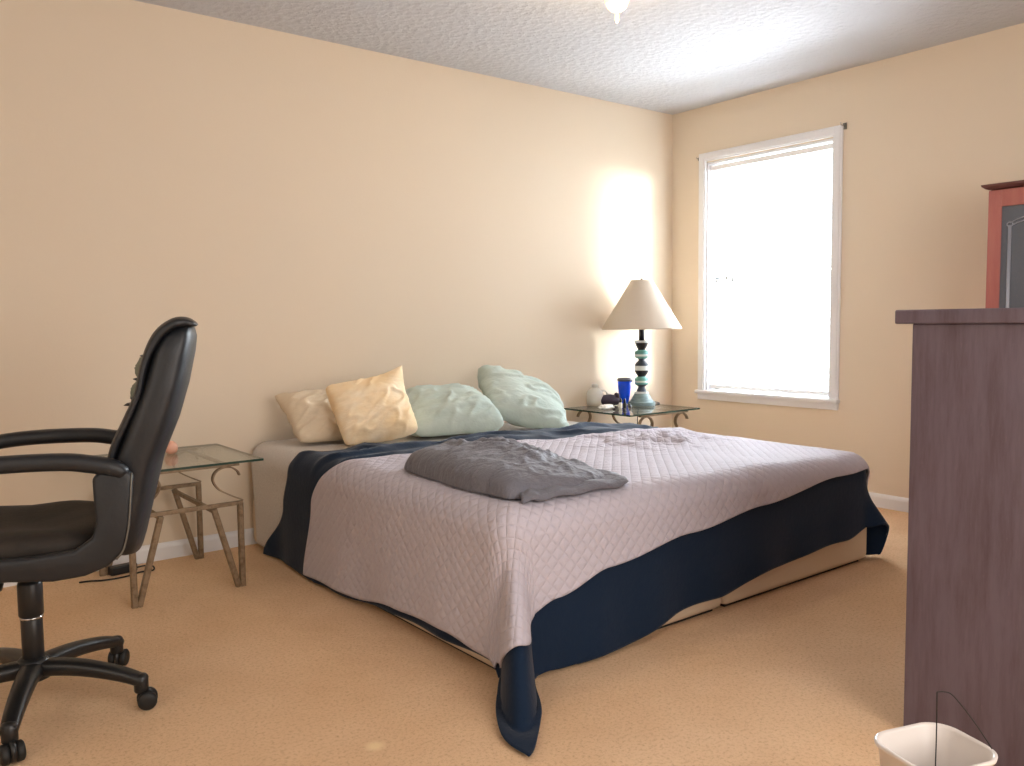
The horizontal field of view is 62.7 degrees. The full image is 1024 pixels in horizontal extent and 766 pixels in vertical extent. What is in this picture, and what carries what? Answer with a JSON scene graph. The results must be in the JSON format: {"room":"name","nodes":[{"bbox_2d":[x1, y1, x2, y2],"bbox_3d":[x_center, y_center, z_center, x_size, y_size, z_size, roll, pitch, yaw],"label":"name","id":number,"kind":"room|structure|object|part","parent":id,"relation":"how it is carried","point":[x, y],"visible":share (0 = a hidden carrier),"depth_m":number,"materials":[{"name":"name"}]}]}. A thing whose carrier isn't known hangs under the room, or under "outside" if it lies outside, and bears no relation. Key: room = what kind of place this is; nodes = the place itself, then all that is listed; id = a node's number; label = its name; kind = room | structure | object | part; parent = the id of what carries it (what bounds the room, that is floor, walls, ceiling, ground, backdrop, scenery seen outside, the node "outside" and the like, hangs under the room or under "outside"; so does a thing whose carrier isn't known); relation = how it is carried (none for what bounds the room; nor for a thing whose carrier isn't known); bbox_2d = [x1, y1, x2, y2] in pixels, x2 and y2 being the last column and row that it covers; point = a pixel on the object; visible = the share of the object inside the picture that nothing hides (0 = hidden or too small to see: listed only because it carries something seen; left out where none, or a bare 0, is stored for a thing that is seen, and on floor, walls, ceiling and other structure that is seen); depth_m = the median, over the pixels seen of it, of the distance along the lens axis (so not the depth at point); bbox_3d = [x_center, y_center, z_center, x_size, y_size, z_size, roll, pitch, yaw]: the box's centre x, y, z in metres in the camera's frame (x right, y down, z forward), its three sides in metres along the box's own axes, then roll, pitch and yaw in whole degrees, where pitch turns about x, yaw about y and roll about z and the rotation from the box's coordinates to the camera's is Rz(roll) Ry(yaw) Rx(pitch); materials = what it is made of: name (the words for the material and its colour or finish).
{"room":"bedroom","nodes":[
{"label":"bedroom","id":0,"kind":"room"},
{"bbox_2d":[0,0,672,545],"bbox_3d":[-1.233,-0.452,4.051,6.070,2.440,0.120,-4,5,-38],"label":"wall","id":1,"kind":"structure","parent":0,"point":[323,214],"depth_m":4.03,"materials":[{"name":"beige paint"}]},
{"bbox_2d":[3,528,256,587],"bbox_3d":[-1.188,0.731,4.078,5.850,0.076,0.013,-4,5,-38],"label":"baseboard","id":2,"kind":"structure","parent":1,"relation":"attached to","point":[177,548],"depth_m":3.83,"materials":[{"name":"white paint"}]},
{"bbox_2d":[0,507,993,765],"bbox_3d":[0.484,0.946,1.944,6.050,0.080,5.650,-4,5,-38],"label":"floor","id":3,"kind":"structure","parent":0,"point":[280,668],"depth_m":2.44,"materials":[{"name":"carpet"}]},
{"bbox_2d":[0,317,197,765],"bbox_3d":[-1.249,0.361,2.282,0.785,1.072,0.640,-2,4,-20],"label":"office chair","id":4,"kind":"object","parent":3,"relation":"on","point":[60,540],"visible":1,"depth_m":2.15,"materials":[{"name":"black leather"}]},
{"bbox_2d":[0,721,18,744],"bbox_3d":[-1.216,0.844,2.034,0.038,0.050,0.038,-2,4,-20],"label":"socket","id":5,"kind":"object","parent":4,"relation":"attached to","point":[9,734],"depth_m":2.02,"materials":[{"name":"black plastic"}]},
{"bbox_3d":[-1.445,0.804,2.213,0.291,0.081,0.059,-4,5,-35],"label":"leg","id":6,"kind":"part","parent":4,"relation":"part of","materials":[{"name":"black plastic"}]},
{"bbox_3d":[-1.443,0.790,2.406,0.291,0.081,0.059,2,5,36],"label":"leg","id":7,"kind":"part","parent":4,"relation":"part of","materials":[{"name":"black plastic"}]},
{"bbox_3d":[-1.254,0.807,2.154,0.058,0.081,0.292,-2,4,-20],"label":"leg","id":8,"kind":"part","parent":4,"relation":"part of","materials":[{"name":"black plastic"}]},
{"bbox_3d":[-1.334,0.417,2.273,0.510,0.105,0.486,-2,4,-20],"label":"seat","id":9,"kind":"part","parent":4,"relation":"part of","materials":[{"name":"leather"}]},
{"bbox_3d":[-1.404,0.278,2.528,0.543,0.277,0.058,-2,4,-20],"label":"armrest","id":10,"kind":"part","parent":4,"relation":"part of","materials":[{"name":"black leather"}]},
{"bbox_3d":[-1.214,0.312,2.021,0.543,0.277,0.058,-2,4,-20],"label":"armrest","id":11,"kind":"part","parent":4,"relation":"part of","materials":[{"name":"black leather"}]},
{"bbox_3d":[-1.259,0.784,2.463,0.059,0.081,0.291,1,4,19],"label":"leg","id":12,"kind":"part","parent":4,"relation":"part of","materials":[{"name":"black plastic"}]},
{"bbox_3d":[-1.147,0.794,2.306,0.291,0.081,0.059,-1,4,1],"label":"leg","id":13,"kind":"part","parent":4,"relation":"part of","materials":[{"name":"black plastic"}]},
{"bbox_2d":[110,635,123,653],"bbox_3d":[-1.217,0.804,2.587,0.038,0.050,0.038,-2,4,-20],"label":"socket","id":14,"kind":"object","parent":4,"relation":"attached to","point":[117,648],"depth_m":2.57,"materials":[{"name":"black plastic"}]},
{"bbox_2d":[134,672,148,693],"bbox_3d":[-1.018,0.822,2.307,0.038,0.050,0.038,-2,4,-20],"label":"socket","id":15,"kind":"object","parent":4,"relation":"attached to","point":[141,681],"depth_m":2.29,"materials":[{"name":"black plastic"}]},
{"bbox_2d":[107,317,197,458],"bbox_3d":[-1.013,0.107,2.372,0.259,0.584,0.480,-2,4,-20],"label":"backrest","id":16,"kind":"object","parent":4,"relation":"on","point":[163,371],"depth_m":2.15,"materials":[{"name":"black leather"}]},
{"bbox_2d":[79,562,154,582],"bbox_3d":[-1.659,0.793,3.535,0.100,0.036,0.300,3,6,44],"label":"power adapter","id":17,"kind":"object","parent":3,"relation":"on","point":[123,568],"visible":0.7,"depth_m":3.54,"materials":[{"name":"black plastic"}]},
{"bbox_2d":[95,443,263,608],"bbox_3d":[-1.410,0.562,3.451,0.600,0.514,0.560,-4,5,-38],"label":"side table","id":18,"kind":"object","parent":3,"relation":"on","point":[239,579],"visible":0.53,"depth_m":3.35,"materials":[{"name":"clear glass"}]},
{"bbox_3d":[-1.689,0.642,3.568,0.126,0.343,0.021,-4,5,-38],"label":"leg","id":19,"kind":"part","parent":18,"relation":"part of","materials":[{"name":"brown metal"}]},
{"bbox_3d":[-1.369,0.668,3.159,0.126,0.343,0.021,-4,5,-38],"label":"leg","id":20,"kind":"part","parent":18,"relation":"part of","materials":[{"name":"brown metal"}]},
{"bbox_2d":[166,441,177,453],"bbox_3d":[-1.438,0.271,3.544,0.056,0.054,0.056,-4,5,-38],"label":"ornament","id":21,"kind":"object","parent":18,"relation":"on","point":[172,448],"visible":0.73,"depth_m":3.52,"materials":[{"name":"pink ceramic"}]},
{"bbox_3d":[-1.412,0.310,3.433,0.600,0.009,0.560,-4,5,-38],"label":"glass","id":22,"kind":"part","parent":18,"relation":"part of","materials":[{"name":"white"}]},
{"bbox_3d":[-1.448,0.626,3.755,0.126,0.343,0.021,-4,5,-38],"label":"leg","id":23,"kind":"part","parent":18,"relation":"part of","materials":[{"name":"brown metal"}]},
{"bbox_3d":[-1.410,0.485,3.445,0.430,0.034,0.536,-4,5,-38],"label":"apron frame","id":24,"kind":"part","parent":18,"relation":"part of","materials":[{"name":"brown metal"}]},
{"bbox_3d":[-1.412,0.321,3.434,0.410,0.010,0.540,-4,5,-38],"label":"frame","id":25,"kind":"part","parent":18,"relation":"part of","materials":[{"name":"brown metal"}]},
{"bbox_3d":[-1.129,0.652,3.346,0.126,0.343,0.021,-4,5,-38],"label":"leg","id":26,"kind":"part","parent":18,"relation":"part of","materials":[{"name":"brown metal"}]},
{"bbox_2d":[253,500,720,668],"bbox_3d":[-0.239,0.681,3.519,0.977,0.235,2.015,-4,5,-38],"label":"box spring","id":27,"kind":"object","parent":3,"relation":"on","point":[708,606],"visible":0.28,"depth_m":2.91,"materials":[{"name":"beige fabric"}]},
{"bbox_2d":[564,404,699,426],"bbox_3d":[0.731,0.413,5.139,0.600,0.523,0.560,-4,5,-38],"label":"side table","id":28,"kind":"object","parent":3,"relation":"on","point":[644,412],"visible":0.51,"depth_m":5.00,"materials":[{"name":"clear glass"}]},
{"bbox_2d":[587,384,607,405],"bbox_3d":[0.528,0.073,5.289,0.124,0.137,0.104,-4,5,-38],"label":"plastic jug","id":29,"kind":"object","parent":28,"relation":"on","point":[594,394],"visible":0.92,"depth_m":5.25,"materials":[{"name":"white"}]},
{"bbox_2d":[598,404,613,408],"bbox_3d":[0.570,0.142,5.069,0.118,0.030,0.085,-4,5,-38],"label":"tissue","id":30,"kind":"object","parent":28,"relation":"on","point":[604,406],"visible":1,"depth_m":5.05,"materials":[{"name":"white paper"}]},
{"bbox_2d":[601,392,619,404],"bbox_3d":[0.617,0.101,5.276,0.153,0.079,0.088,-1,4,-3],"label":"mouse","id":31,"kind":"object","parent":28,"relation":"on","point":[606,399],"visible":0.91,"depth_m":5.24,"materials":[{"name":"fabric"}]},
{"bbox_2d":[617,377,632,403],"bbox_3d":[0.718,0.049,5.337,0.099,0.169,0.090,0,4,8],"label":"tumbler","id":32,"kind":"object","parent":28,"relation":"on","point":[624,383],"visible":0.83,"depth_m":5.30,"materials":[{"name":"blue plastic"}]},
{"bbox_3d":[0.713,-0.022,5.332,0.090,0.025,0.090,-4,5,-38],"label":"lid","id":33,"kind":"part","parent":32,"relation":"part of","materials":[{"name":"grey plastic"}]},
{"bbox_3d":[0.728,0.157,5.120,0.600,0.009,0.560,-4,5,-38],"label":"glass","id":34,"kind":"part","parent":28,"relation":"part of","materials":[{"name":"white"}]},
{"bbox_2d":[602,278,681,423],"bbox_3d":[0.813,-0.013,5.274,0.496,1.284,0.496,-4,5,-38],"label":"table lamp","id":35,"kind":"object","parent":28,"relation":"on","point":[641,307],"visible":0.98,"depth_m":5.13,"materials":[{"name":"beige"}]},
{"bbox_3d":[0.810,-0.328,5.251,0.036,0.125,0.036,-4,5,-38],"label":"stem","id":36,"kind":"part","parent":35,"relation":"part of","materials":[{"name":"black metal"}]},
{"bbox_3d":[0.808,-0.488,5.239,0.496,0.304,0.496,-4,5,-38],"label":"lamp shade","id":37,"kind":"part","parent":35,"relation":"part of","materials":[{"name":"beige fabric"}]},
{"bbox_3d":[0.728,0.167,5.121,0.410,0.010,0.540,-4,5,-38],"label":"frame","id":38,"kind":"part","parent":28,"relation":"part of","materials":[{"name":"brown metal"}]},
{"bbox_2d":[720,527,866,606],"bbox_3d":[0.536,0.630,4.121,0.977,0.235,2.015,-4,5,-38],"label":"box spring","id":39,"kind":"object","parent":3,"relation":"on","point":[834,556],"visible":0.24,"depth_m":3.34,"materials":[{"name":"beige fabric"}]},
{"bbox_2d":[874,722,997,765],"bbox_3d":[0.770,0.795,1.538,0.184,0.273,0.158,-2,4,-20],"label":"waste bin","id":40,"kind":"object","parent":3,"relation":"on","point":[913,744],"visible":1,"depth_m":1.59,"materials":[{"name":"white plastic"}]},
{"bbox_2d":[935,691,991,765],"bbox_3d":[0.821,0.743,1.533,0.092,0.349,0.031,2,5,32],"label":"wire","id":41,"kind":"object","parent":40,"relation":"in","point":[937,691],"visible":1,"depth_m":1.55,"materials":[{"name":"black rubber"}]},
{"bbox_2d":[895,308,1023,765],"bbox_3d":[1.501,0.342,2.175,0.930,1.068,0.588,-4,5,-38],"label":"dresser","id":42,"kind":"object","parent":3,"relation":"on","point":[964,638],"visible":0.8,"depth_m":1.98,"materials":[{"name":"brown wood"}]},
{"bbox_2d":[981,180,1023,307],"bbox_3d":[2.537,-0.060,3.603,0.374,1.644,0.888,-4,5,-38],"label":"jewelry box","id":43,"kind":"object","parent":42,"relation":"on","point":[1005,238],"visible":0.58,"depth_m":3.74,"materials":[{"name":"red wood"}]},
{"bbox_3d":[2.528,-0.867,3.545,0.374,0.026,0.888,-4,5,-38],"label":"cornice","id":44,"kind":"part","parent":43,"relation":"part of","materials":[{"name":"red wood"}]},
{"bbox_3d":[2.416,-0.105,3.506,0.005,1.339,0.738,-4,5,-38],"label":"glass panel","id":45,"kind":"part","parent":43,"relation":"part of","materials":[{"name":"glass"}]},
{"bbox_2d":[135,0,1023,114],"bbox_3d":[0.458,-1.568,1.762,6.050,0.080,5.650,-4,5,-38],"label":"ceiling","id":46,"kind":"structure","parent":0,"point":[672,57],"depth_m":4.08,"materials":[{"name":"grey paint"}]},
{"bbox_2d":[605,0,628,22],"bbox_3d":[0.418,-1.539,3.347,0.140,0.205,0.140,-4,5,-38],"label":"ceiling light","id":47,"kind":"object","parent":46,"relation":"attached to","point":[615,6],"visible":1,"depth_m":3.33,"materials":[{"name":"beige glass"}]},
{"bbox_3d":[0.418,-1.532,3.348,0.100,0.106,0.100,-4,5,-38],"label":"globe","id":48,"kind":"part","parent":47,"relation":"part of","materials":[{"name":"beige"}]},
{"bbox_2d":[672,23,1023,497],"bbox_3d":[2.833,-0.469,3.688,0.140,2.440,5.450,-4,5,-38],"label":"wall","id":49,"kind":"structure","parent":0,"point":[929,127],"depth_m":4.60,"materials":[{"name":"beige paint"}]},
{"bbox_2d":[694,125,843,409],"bbox_3d":[1.600,-0.676,5.221,0.175,1.615,1.038,-4,5,-38],"label":"window","id":50,"kind":"structure","parent":49,"relation":"in","point":[705,251],"depth_m":5.29,"materials":[{"name":"white paint"}]},
{"bbox_3d":[1.594,0.078,5.264,0.140,0.022,1.038,-4,5,-38],"label":"sill","id":51,"kind":"part","parent":50,"relation":"part of","materials":[{"name":"white paint"}]},
{"bbox_2d":[710,143,832,395],"bbox_3d":[1.587,-0.671,5.210,0.045,1.456,0.874,-4,5,-38],"label":"window blind","id":52,"kind":"object","parent":50,"relation":"attached to","point":[824,148],"visible":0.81,"depth_m":5.18,"materials":[{"name":"white plastic"}]},
{"bbox_3d":[1.333,-1.036,5.478,0.002,0.705,0.002,-4,5,-38],"label":"pull cord","id":53,"kind":"part","parent":52,"relation":"part of","materials":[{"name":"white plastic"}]},
{"bbox_3d":[1.385,-1.041,5.411,0.002,0.685,0.002,1,4,22],"label":"pull cord","id":54,"kind":"part","parent":52,"relation":"part of","materials":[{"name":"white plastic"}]},
{"bbox_3d":[1.598,0.042,5.265,0.028,0.026,0.874,-4,5,-38],"label":"rail","id":55,"kind":"part","parent":52,"relation":"part of","materials":[{"name":"white plastic"}]},
{"bbox_3d":[1.590,-0.661,5.214,0.026,1.420,0.641,-4,5,-38],"label":"ladder cord","id":56,"kind":"part","parent":52,"relation":"part of","materials":[{"name":"white plastic"}]},
{"bbox_3d":[1.639,-0.312,5.274,0.024,0.755,0.886,-4,5,-38],"label":"sash","id":57,"kind":"part","parent":50,"relation":"part of","materials":[{"name":"white paint"}]},
{"bbox_3d":[1.651,-1.031,5.238,0.024,0.763,0.886,-4,5,-38],"label":"sash","id":58,"kind":"part","parent":50,"relation":"part of","materials":[{"name":"white paint"}]},
{"bbox_2d":[840,122,846,129],"bbox_3d":[1.853,-1.443,4.711,0.049,0.036,0.024,-4,5,-38],"label":"curtain bracket","id":59,"kind":"object","parent":50,"relation":"attached to","point":[844,125],"visible":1,"depth_m":4.72,"materials":[{"name":"grey metal"}]},
{"bbox_2d":[869,492,908,511],"bbox_3d":[2.789,0.715,3.721,0.013,0.076,5.437,-4,5,-38],"label":"baseboard","id":60,"kind":"structure","parent":49,"relation":"attached to","point":[885,501],"depth_m":4.62,"materials":[{"name":"white paint"}]},
{"bbox_3d":[0.146,0.433,3.804,1.960,0.210,2.015,-4,5,-38],"label":"mattress","id":61,"kind":"object","parent":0,"visible":0},
{"bbox_2d":[251,421,578,546],"bbox_3d":[0.144,0.510,3.807,1.999,0.476,2.005,-4,5,-38],"label":"sheet","id":62,"kind":"object","parent":61,"relation":"on","point":[269,475],"visible":0.12,"depth_m":3.83,"materials":[{"name":"beige fabric"}]},
{"bbox_2d":[275,389,342,442],"bbox_3d":[-0.840,0.147,3.989,0.491,0.238,0.276,-4,5,-41],"label":"pillow","id":63,"kind":"object","parent":62,"relation":"on","point":[311,417],"visible":0.44,"depth_m":3.85,"materials":[{"name":"beige fabric"}]},
{"bbox_2d":[326,366,417,444],"bbox_3d":[-0.638,0.099,3.843,0.385,0.340,0.259,-3,5,-30],"label":"pillow","id":64,"kind":"object","parent":62,"relation":"on","point":[375,409],"visible":0.99,"depth_m":3.77,"materials":[{"name":"beige fabric"}]},
{"bbox_2d":[405,383,503,436],"bbox_3d":[-0.326,0.131,4.214,0.515,0.246,0.347,-3,5,-33],"label":"pillow","id":65,"kind":"object","parent":62,"relation":"on","point":[453,408],"visible":0.87,"depth_m":4.10,"materials":[{"name":"green fabric"}]},
{"bbox_2d":[477,365,568,428],"bbox_3d":[0.062,0.074,4.574,0.552,0.351,0.334,-3,5,-31],"label":"pillow","id":66,"kind":"object","parent":62,"relation":"on","point":[521,400],"visible":0.91,"depth_m":4.46,"materials":[{"name":"green fabric"}]},
{"bbox_2d":[263,422,888,756],"bbox_3d":[0.276,0.521,3.542,2.288,0.524,2.155,-4,5,-38],"label":"blanket","id":67,"kind":"object","parent":62,"relation":"on","point":[622,604],"visible":0.42,"depth_m":2.94,"materials":[{"name":"blue fabric"}]},
{"bbox_2d":[303,427,869,668],"bbox_3d":[0.423,0.518,3.449,2.155,0.513,1.564,-4,5,-38],"label":"quilt","id":68,"kind":"object","parent":67,"relation":"on","point":[477,568],"visible":0.8,"depth_m":2.81,"materials":[{"name":"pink fabric"}]},
{"bbox_2d":[404,437,628,503],"bbox_3d":[-0.009,0.261,2.952,0.600,0.125,0.857,-4,5,-38],"label":"pillow","id":69,"kind":"object","parent":68,"relation":"on","point":[507,468],"visible":1,"depth_m":2.69,"materials":[{"name":"grey fabric"}]}
]}

